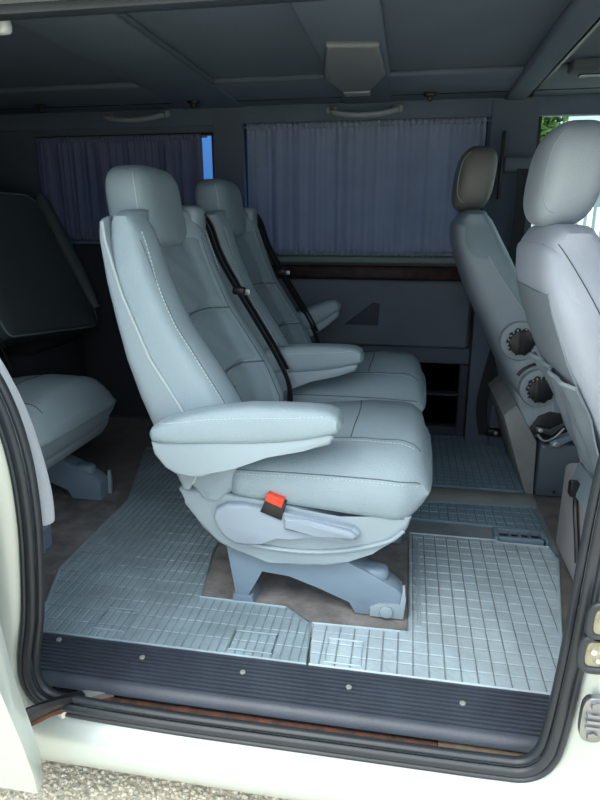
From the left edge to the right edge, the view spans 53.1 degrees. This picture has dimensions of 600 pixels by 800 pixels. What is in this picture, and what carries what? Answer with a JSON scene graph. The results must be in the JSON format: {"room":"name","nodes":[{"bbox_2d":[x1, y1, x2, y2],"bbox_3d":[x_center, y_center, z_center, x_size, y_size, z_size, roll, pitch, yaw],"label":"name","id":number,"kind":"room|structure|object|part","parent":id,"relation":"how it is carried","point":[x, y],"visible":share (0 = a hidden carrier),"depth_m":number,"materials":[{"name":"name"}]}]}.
{"room":"vehicle interior","nodes":[
{"label":"vehicle interior","id":0,"kind":"room"},
{"bbox_2d":[0,0,599,114],"bbox_3d":[0.026,-1.005,1.659,4.100,0.075,1.780,3,16,10],"label":"ceiling","id":1,"kind":"structure","parent":0,"point":[265,54],"depth_m":1.79,"materials":[{"name":"grey fabric"}]},
{"bbox_2d":[34,104,46,112],"bbox_3d":[-1.066,-1.202,2.469,0.052,0.038,0.036,3,16,10],"label":"coat hook","id":2,"kind":"object","parent":1,"relation":"attached to","point":[40,108],"visible":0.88,"depth_m":2.46,"materials":[{"name":"black plastic"}]},
{"bbox_2d":[102,110,170,122],"bbox_3d":[-0.701,-1.193,2.530,0.304,0.053,0.077,3,16,10],"label":"handle","id":3,"kind":"object","parent":1,"relation":"attached to","point":[108,116],"visible":1,"depth_m":2.50,"materials":[{"name":"grey plastic"}]},
{"bbox_2d":[187,100,199,108],"bbox_3d":[-0.423,-1.176,2.380,0.052,0.038,0.036,3,16,10],"label":"coat hook","id":4,"kind":"object","parent":1,"relation":"attached to","point":[193,103],"visible":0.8,"depth_m":2.37,"materials":[{"name":"black plastic"}]},
{"bbox_2d":[324,41,385,96],"bbox_3d":[0.169,-1.038,1.899,0.200,0.022,0.640,3,16,10],"label":"recessed light","id":5,"kind":"object","parent":1,"relation":"in","point":[353,67],"visible":1,"depth_m":1.79,"materials":[{"name":"grey plastic"}]},
{"bbox_2d":[326,104,403,117],"bbox_3d":[0.252,-1.139,2.370,0.309,0.053,0.077,3,16,10],"label":"handle","id":6,"kind":"object","parent":1,"relation":"attached to","point":[396,108],"visible":1,"depth_m":2.35,"materials":[{"name":"grey plastic"}]},
{"bbox_2d":[423,92,436,101],"bbox_3d":[0.487,-1.137,2.245,0.052,0.038,0.036,3,16,10],"label":"coat hook","id":7,"kind":"object","parent":1,"relation":"attached to","point":[429,95],"visible":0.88,"depth_m":2.23,"materials":[{"name":"black plastic"}]},
{"bbox_2d":[0,94,599,442],"bbox_3d":[0.172,-0.548,2.659,4.100,1.430,0.170,3,16,10],"label":"wall","id":8,"kind":"structure","parent":0,"point":[419,306],"depth_m":2.62,"materials":[{"name":"plastic"}]},
{"bbox_3d":[-0.799,-0.314,2.865,0.840,0.825,0.045,3,16,10],"label":"panel","id":9,"kind":"part","parent":8,"relation":"part of","materials":[{"name":"grey plastic"}]},
{"bbox_2d":[32,133,206,239],"bbox_3d":[-0.804,-0.941,2.684,0.820,0.442,0.033,3,16,10],"label":"curtain","id":10,"kind":"object","parent":8,"relation":"hanging from","point":[73,171],"visible":0.59,"depth_m":2.67,"materials":[{"name":"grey fabric"}]},
{"bbox_2d":[35,132,214,239],"bbox_3d":[-0.781,-0.956,2.717,0.842,0.450,0.028,3,16,10],"label":"window","id":11,"kind":"structure","parent":8,"relation":"in","point":[207,143],"depth_m":2.62,"materials":[{"name":"blue glass"}]},
{"bbox_3d":[-0.779,-0.959,2.728,0.842,0.450,0.005,3,16,10],"label":"glass pane","id":12,"kind":"part","parent":11,"relation":"part of","materials":[{"name":"blue glass"}]},
{"bbox_3d":[-0.297,-0.550,2.718,0.145,1.400,0.040,3,16,10],"label":"pillar trim","id":13,"kind":"part","parent":8,"relation":"part of","materials":[{"name":"blue"}]},
{"bbox_3d":[0.168,-1.174,2.449,4.000,0.072,0.025,3,16,10],"label":"roof edge trim","id":14,"kind":"part","parent":8,"relation":"part of","materials":[{"name":"grey plastic"}]},
{"bbox_2d":[244,118,488,209],"bbox_3d":[0.257,-0.895,2.545,1.000,0.530,0.028,3,16,10],"label":"window","id":15,"kind":"structure","parent":8,"relation":"in","point":[245,129],"depth_m":2.57,"materials":[{"name":"black glass"}]},
{"bbox_2d":[243,117,490,256],"bbox_3d":[0.255,-0.874,2.507,1.008,0.536,0.033,3,16,10],"label":"curtain","id":16,"kind":"object","parent":8,"relation":"hanging from","point":[367,187],"visible":0.81,"depth_m":2.51,"materials":[{"name":"grey fabric"}]},
{"bbox_3d":[0.260,-0.396,2.703,0.972,0.288,0.080,3,16,10],"label":"cloth panel","id":17,"kind":"part","parent":8,"relation":"part of","materials":[{"name":"grey fabric"}]},
{"bbox_3d":[0.273,-0.224,2.774,0.990,0.073,0.055,3,16,10],"label":"panel","id":18,"kind":"part","parent":8,"relation":"part of","materials":[{"name":"blue"}]},
{"bbox_3d":[0.834,-0.489,2.507,0.190,1.400,0.080,3,16,10],"label":"pillar trim","id":19,"kind":"part","parent":8,"relation":"part of","materials":[{"name":"blue"}]},
{"bbox_2d":[476,130,531,445],"bbox_3d":[0.876,-0.412,2.456,0.234,1.280,0.104,3,16,10],"label":"belt","id":20,"kind":"object","parent":8,"relation":"attached to","point":[519,165],"visible":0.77,"depth_m":2.38,"materials":[{"name":"black fabric"}]},
{"bbox_3d":[0.784,-0.913,2.337,0.012,0.250,0.022,3,16,10],"label":"height rail","id":21,"kind":"part","parent":20,"relation":"part of","materials":[{"name":"black plastic"}]},
{"bbox_2d":[529,115,599,227],"bbox_3d":[1.367,-0.868,2.349,0.875,0.487,0.028,3,16,10],"label":"window","id":22,"kind":"structure","parent":8,"relation":"in","point":[540,117],"depth_m":2.35,"materials":[{"name":"black glass"}]},
{"bbox_2d":[0,393,599,799],"bbox_3d":[-0.130,-0.005,1.031,4.200,1.565,0.212,3,16,10],"label":"wall","id":23,"kind":"structure","parent":0,"point":[288,775],"depth_m":1.13,"materials":[{"name":"silver metal"}]},
{"bbox_2d":[0,20,11,34],"bbox_3d":[-0.669,-0.659,1.077,0.294,0.053,0.077,3,16,10],"label":"handle","id":24,"kind":"object","parent":23,"relation":"attached to","point":[5,26],"visible":0.68,"depth_m":1.07,"materials":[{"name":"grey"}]},
{"bbox_2d":[0,359,54,525],"bbox_3d":[-0.603,0.020,1.135,0.251,0.442,0.040,4,17,12],"label":"trim","id":25,"kind":"structure","parent":23,"relation":"attached to","point":[45,492],"depth_m":1.13,"materials":[{"name":"grey plastic"}]},
{"bbox_2d":[0,624,113,793],"bbox_3d":[-0.932,0.274,1.128,1.055,0.855,0.276,3,16,10],"label":"sliding door","id":26,"kind":"structure","parent":23,"relation":"in","point":[20,759],"depth_m":1.07,"materials":[{"name":"silver metal"}]},
{"bbox_3d":[-0.976,0.297,1.046,0.998,0.855,0.092,3,16,10],"label":"door panel","id":27,"kind":"part","parent":26,"relation":"part of","materials":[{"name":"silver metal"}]},
{"bbox_3d":[-0.503,0.614,1.176,0.035,0.076,0.173,10,19,31],"label":"roller arm","id":28,"kind":"part","parent":26,"relation":"part of","materials":[{"name":"black plastic"}]},
{"bbox_2d":[0,0,325,20],"bbox_3d":[-0.138,-0.598,0.808,4.000,0.082,0.140,3,16,10],"label":"trim","id":29,"kind":"structure","parent":23,"relation":"attached to","point":[9,9],"depth_m":0.89,"materials":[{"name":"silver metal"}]},
{"bbox_2d":[52,687,526,755],"bbox_3d":[-0.037,0.672,1.233,1.020,0.082,0.170,3,16,10],"label":"trim","id":30,"kind":"structure","parent":23,"relation":"attached to","point":[129,700],"depth_m":1.20,"materials":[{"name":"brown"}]},
{"bbox_2d":[32,632,556,754],"bbox_3d":[-0.060,0.602,1.261,1.150,0.021,0.139,3,16,10],"label":"door sill","id":31,"kind":"structure","parent":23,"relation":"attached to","point":[511,720],"depth_m":1.24,"materials":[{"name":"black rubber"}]},
{"bbox_2d":[0,373,599,782],"bbox_3d":[-0.198,0.018,0.993,1.519,1.330,0.029,3,16,10],"label":"seal","id":32,"kind":"object","parent":23,"relation":"attached to","point":[32,589],"visible":0.98,"depth_m":1.10,"materials":[{"name":"rubber"}]},
{"bbox_2d":[576,635,599,674],"bbox_3d":[0.461,0.396,0.939,0.055,0.071,0.019,3,16,10],"label":"plate","id":33,"kind":"object","parent":23,"relation":"in","point":[588,650],"depth_m":0.94,"materials":[{"name":"metal"}]},
{"bbox_2d":[578,694,599,742],"bbox_3d":[0.477,0.519,0.974,0.040,0.086,0.017,3,16,10],"label":"plate","id":34,"kind":"object","parent":23,"relation":"attached to","point":[589,713],"visible":1,"depth_m":0.97,"materials":[{"name":"metal"}]},
{"bbox_2d":[584,601,599,641],"bbox_3d":[0.466,0.339,0.922,0.055,0.071,0.019,3,16,10],"label":"plate","id":35,"kind":"object","parent":23,"relation":"in","point":[592,620],"depth_m":0.92,"materials":[{"name":"metal"}]},
{"bbox_2d":[34,417,579,707],"bbox_3d":[0.040,0.376,2.143,4.100,0.063,1.700,3,16,10],"label":"floor","id":36,"kind":"structure","parent":0,"point":[120,448],"depth_m":1.86,"materials":[{"name":"carpet"}]},
{"bbox_2d":[0,192,99,377],"bbox_3d":[-1.250,-0.327,2.540,0.560,1.070,0.678,3,16,10],"label":"bench","id":37,"kind":"object","parent":36,"relation":"on","point":[48,297],"visible":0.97,"depth_m":2.50,"materials":[{"name":"leather"}]},
{"bbox_3d":[-1.284,-0.135,2.724,0.450,0.600,0.420,3,16,10],"label":"seat","id":38,"kind":"part","parent":37,"relation":"part of","materials":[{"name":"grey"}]},
{"bbox_2d":[0,339,116,553],"bbox_3d":[-1.051,-0.132,1.870,0.816,1.070,0.574,3,16,10],"label":"chair","id":39,"kind":"object","parent":36,"relation":"on","point":[66,412],"visible":0.66,"depth_m":1.86,"materials":[{"name":"grey leather"}]},
{"bbox_3d":[-0.967,0.352,1.801,0.439,0.171,0.062,3,16,10],"label":"rail frame","id":40,"kind":"part","parent":39,"relation":"part of","materials":[{"name":"paint"}]},
{"bbox_2d":[12,374,116,460],"bbox_3d":[-0.914,0.035,1.891,0.513,0.213,0.515,3,16,10],"label":"seat cushion","id":41,"kind":"object","parent":39,"relation":"on","point":[65,411],"depth_m":1.80,"materials":[{"name":"grey leather"}]},
{"bbox_3d":[-0.904,0.252,2.144,0.439,0.171,0.062,3,16,10],"label":"rail frame","id":42,"kind":"part","parent":39,"relation":"part of","materials":[{"name":"paint"}]},
{"bbox_3d":[-0.715,0.290,2.153,0.086,0.089,0.014,3,16,10],"label":"plate","id":43,"kind":"part","parent":39,"relation":"part of","materials":[{"name":"plastic"}]},
{"bbox_2d":[43,447,311,664],"bbox_3d":[-0.408,0.400,1.939,0.651,0.010,1.447,-3,17,-11],"label":"floor mat","id":44,"kind":"object","parent":36,"relation":"on","point":[140,577],"visible":0.72,"depth_m":1.56,"materials":[{"name":"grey rubber"}]},
{"bbox_3d":[-0.449,0.535,1.464,0.083,0.005,0.083,3,16,10],"label":"raised frame","id":45,"kind":"part","parent":44,"relation":"part of","materials":[{"name":"grey rubber"}]},
{"bbox_3d":[-0.108,0.558,1.385,0.102,0.005,0.069,3,16,10],"label":"raised frame","id":46,"kind":"part","parent":44,"relation":"part of","materials":[{"name":"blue rubber"}]},
{"bbox_2d":[100,165,432,619],"bbox_3d":[-0.054,-0.040,1.555,0.796,1.070,0.612,3,16,10],"label":"chair","id":47,"kind":"object","parent":36,"relation":"on","point":[305,492],"visible":1,"depth_m":1.39,"materials":[{"name":"grey leather"}]},
{"bbox_3d":[-0.234,-0.146,1.587,0.315,0.681,0.509,3,16,10],"label":"backrest","id":48,"kind":"part","parent":47,"relation":"part of","materials":[{"name":"grey leather"}]},
{"bbox_3d":[-0.120,0.051,1.314,0.426,0.100,0.082,3,16,10],"label":"armrest","id":49,"kind":"part","parent":47,"relation":"part of","materials":[{"name":"grey leather"}]},
{"bbox_3d":[-0.159,-0.321,1.785,0.022,0.016,0.003,3,16,10],"label":"tongue plate","id":50,"kind":"part","parent":47,"relation":"part of","materials":[{"name":"metal"}]},
{"bbox_3d":[-0.033,0.299,1.416,0.352,0.108,0.026,3,16,10],"label":"lever","id":51,"kind":"part","parent":47,"relation":"part of","materials":[{"name":"plastic"}]},
{"bbox_3d":[0.036,0.435,1.514,0.439,0.171,0.062,3,16,10],"label":"rail frame","id":52,"kind":"part","parent":47,"relation":"part of","materials":[{"name":"paint"}]},
{"bbox_3d":[0.047,0.295,1.383,0.170,0.046,0.019,3,16,10],"label":"recline lever","id":53,"kind":"part","parent":47,"relation":"part of","materials":[{"name":"plastic"}]},
{"bbox_2d":[231,400,432,519],"bbox_3d":[0.090,0.118,1.604,0.513,0.213,0.515,3,16,10],"label":"seat cushion","id":54,"kind":"object","parent":47,"relation":"on","point":[378,465],"depth_m":1.38,"materials":[{"name":"grey leather"}]},
{"bbox_3d":[0.215,0.490,1.465,0.086,0.089,0.014,3,16,10],"label":"plate","id":55,"kind":"part","parent":47,"relation":"part of","materials":[{"name":"plastic"}]},
{"bbox_3d":[0.099,0.336,1.857,0.439,0.171,0.062,3,16,10],"label":"rail frame","id":56,"kind":"part","parent":47,"relation":"part of","materials":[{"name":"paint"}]},
{"bbox_2d":[195,179,425,411],"bbox_3d":[0.059,-0.231,2.168,0.795,1.070,0.674,3,16,10],"label":"chair","id":57,"kind":"object","parent":36,"relation":"on","point":[318,372],"visible":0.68,"depth_m":1.97,"materials":[{"name":"grey leather"}]},
{"bbox_3d":[-0.127,-0.328,2.170,0.315,0.681,0.509,3,16,10],"label":"backrest","id":58,"kind":"part","parent":57,"relation":"part of","materials":[{"name":"grey leather"}]},
{"bbox_3d":[-0.013,-0.131,1.897,0.426,0.100,0.082,3,16,10],"label":"armrest","id":59,"kind":"part","parent":57,"relation":"part of","materials":[{"name":"grey leather"}]},
{"bbox_3d":[-0.027,-0.305,2.475,0.426,0.100,0.082,-19,12,15],"label":"armrest","id":60,"kind":"part","parent":57,"relation":"part of","materials":[{"name":"grey leather"}]},
{"bbox_2d":[285,351,425,411],"bbox_3d":[0.197,-0.063,2.187,0.513,0.213,0.515,3,16,10],"label":"seat cushion","id":61,"kind":"object","parent":57,"relation":"on","point":[382,375],"depth_m":1.97,"materials":[{"name":"grey leather"}]},
{"bbox_2d":[308,532,562,694],"bbox_3d":[0.383,0.509,1.562,0.659,0.010,0.637,3,16,10],"label":"floor mat","id":62,"kind":"object","parent":36,"relation":"on","point":[483,612],"visible":1,"depth_m":1.44,"materials":[{"name":"rubber"}]},
{"bbox_3d":[0.100,0.567,1.352,0.083,0.005,0.083,3,16,10],"label":"raised frame","id":63,"kind":"part","parent":62,"relation":"part of","materials":[{"name":"rubber"}]},
{"bbox_3d":[0.320,0.485,1.636,0.013,0.004,0.420,3,16,10],"label":"raised frame","id":64,"kind":"part","parent":62,"relation":"part of","materials":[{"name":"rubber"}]},
{"bbox_2d":[411,501,541,529],"bbox_3d":[0.567,0.381,2.003,0.448,0.010,0.178,3,16,10],"label":"floor mat","id":65,"kind":"object","parent":36,"relation":"on","point":[469,514],"visible":0.84,"depth_m":2.00,"materials":[{"name":"rubber"}]},
{"bbox_2d":[430,434,523,492],"bbox_3d":[0.627,0.239,2.492,0.531,0.010,0.604,3,16,10],"label":"floor mat","id":66,"kind":"object","parent":36,"relation":"on","point":[457,463],"visible":0.59,"depth_m":2.40,"materials":[{"name":"rubber"}]},
{"bbox_2d":[425,487,536,508],"bbox_3d":[0.563,0.338,2.147,0.525,0.014,0.120,3,16,10],"label":"trim","id":67,"kind":"structure","parent":36,"relation":"on","point":[441,494],"depth_m":2.11,"materials":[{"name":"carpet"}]},
{"bbox_2d":[450,146,579,496],"bbox_3d":[0.955,-0.282,2.167,0.850,1.192,0.536,3,16,10],"label":"seat","id":68,"kind":"object","parent":36,"relation":"on","point":[539,447],"visible":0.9,"depth_m":2.02,"materials":[{"name":"grey leather"}]},
{"bbox_3d":[0.771,-0.308,2.217,0.439,0.751,0.476,3,16,10],"label":"backrest","id":69,"kind":"part","parent":68,"relation":"part of","materials":[{"name":"grey leather"}]},
{"bbox_3d":[0.727,-0.190,1.969,0.095,0.091,0.030,3,16,10],"label":"adjuster knob","id":70,"kind":"part","parent":68,"relation":"part of","materials":[{"name":"black plastic"}]},
{"bbox_3d":[0.802,-0.033,2.000,0.095,0.091,0.030,3,16,10],"label":"adjuster knob","id":71,"kind":"part","parent":68,"relation":"part of","materials":[{"name":"black plastic"}]},
{"bbox_3d":[0.851,0.117,2.039,0.090,0.057,0.015,3,16,10],"label":"lever rod","id":72,"kind":"part","parent":68,"relation":"part of","materials":[{"name":"metal"}]},
{"bbox_2d":[492,526,548,545],"bbox_3d":[0.676,0.420,1.850,0.156,0.019,0.068,3,16,10],"label":"floor vent","id":73,"kind":"object","parent":36,"relation":"in","point":[502,534],"visible":1,"depth_m":1.85,"materials":[{"name":"paint"}]},
{"bbox_2d":[516,120,599,596],"bbox_3d":[0.928,-0.031,1.391,0.848,1.140,0.500,3,16,10],"label":"passenger seat","id":74,"kind":"object","parent":36,"relation":"on","point":[558,258],"visible":0.98,"depth_m":1.23,"materials":[{"name":"leather"}]},
{"bbox_3d":[0.591,-0.135,1.423,0.130,0.265,0.390,3,16,10],"label":"panel","id":75,"kind":"part","parent":74,"relation":"part of","materials":[{"name":"plastic"}]},
{"bbox_3d":[0.739,-0.025,1.422,0.439,0.751,0.476,3,16,10],"label":"backrest","id":76,"kind":"part","parent":74,"relation":"part of","materials":[{"name":"leather"}]},
{"label":"outside","id":77,"kind":"structure","parent":0,"visible":0},
{"bbox_2d":[0,760,281,799],"bbox_3d":[0.361,0.610,2.310,28.000,0.100,26.000,3,16,10],"label":"ground","id":78,"kind":"structure","parent":77,"point":[86,789],"depth_m":1.31,"materials":[{"name":"grey gravel"}]},
{"bbox_2d":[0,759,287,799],"bbox_3d":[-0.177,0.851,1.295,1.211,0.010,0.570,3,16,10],"label":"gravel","id":79,"kind":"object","parent":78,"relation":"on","point":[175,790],"visible":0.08,"depth_m":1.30,"materials":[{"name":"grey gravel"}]},
{"bbox_2d":[540,117,568,141],"bbox_3d":[2.028,-1.708,5.558,0.714,2.552,0.710,3,16,10],"label":"tree","id":80,"kind":"object","parent":78,"relation":"on","point":[548,124],"visible":0.06,"depth_m":5.14,"materials":[{"name":"green plant"}]},
{"bbox_2d":[575,194,599,237],"bbox_3d":[5.919,-1.939,7.105,5.500,2.120,2.600,3,16,10],"label":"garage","id":81,"kind":"structure","parent":78,"relation":"on","point":[597,204],"depth_m":6.35,"materials":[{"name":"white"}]},
{"bbox_2d":[577,207,599,236],"bbox_3d":[4.559,-0.895,4.927,4.950,1.330,0.065,3,16,10],"label":"fence","id":82,"kind":"object","parent":78,"relation":"on","point":[590,214],"visible":0.04,"depth_m":5.10,"materials":[{"name":"white paint"}]}
]}

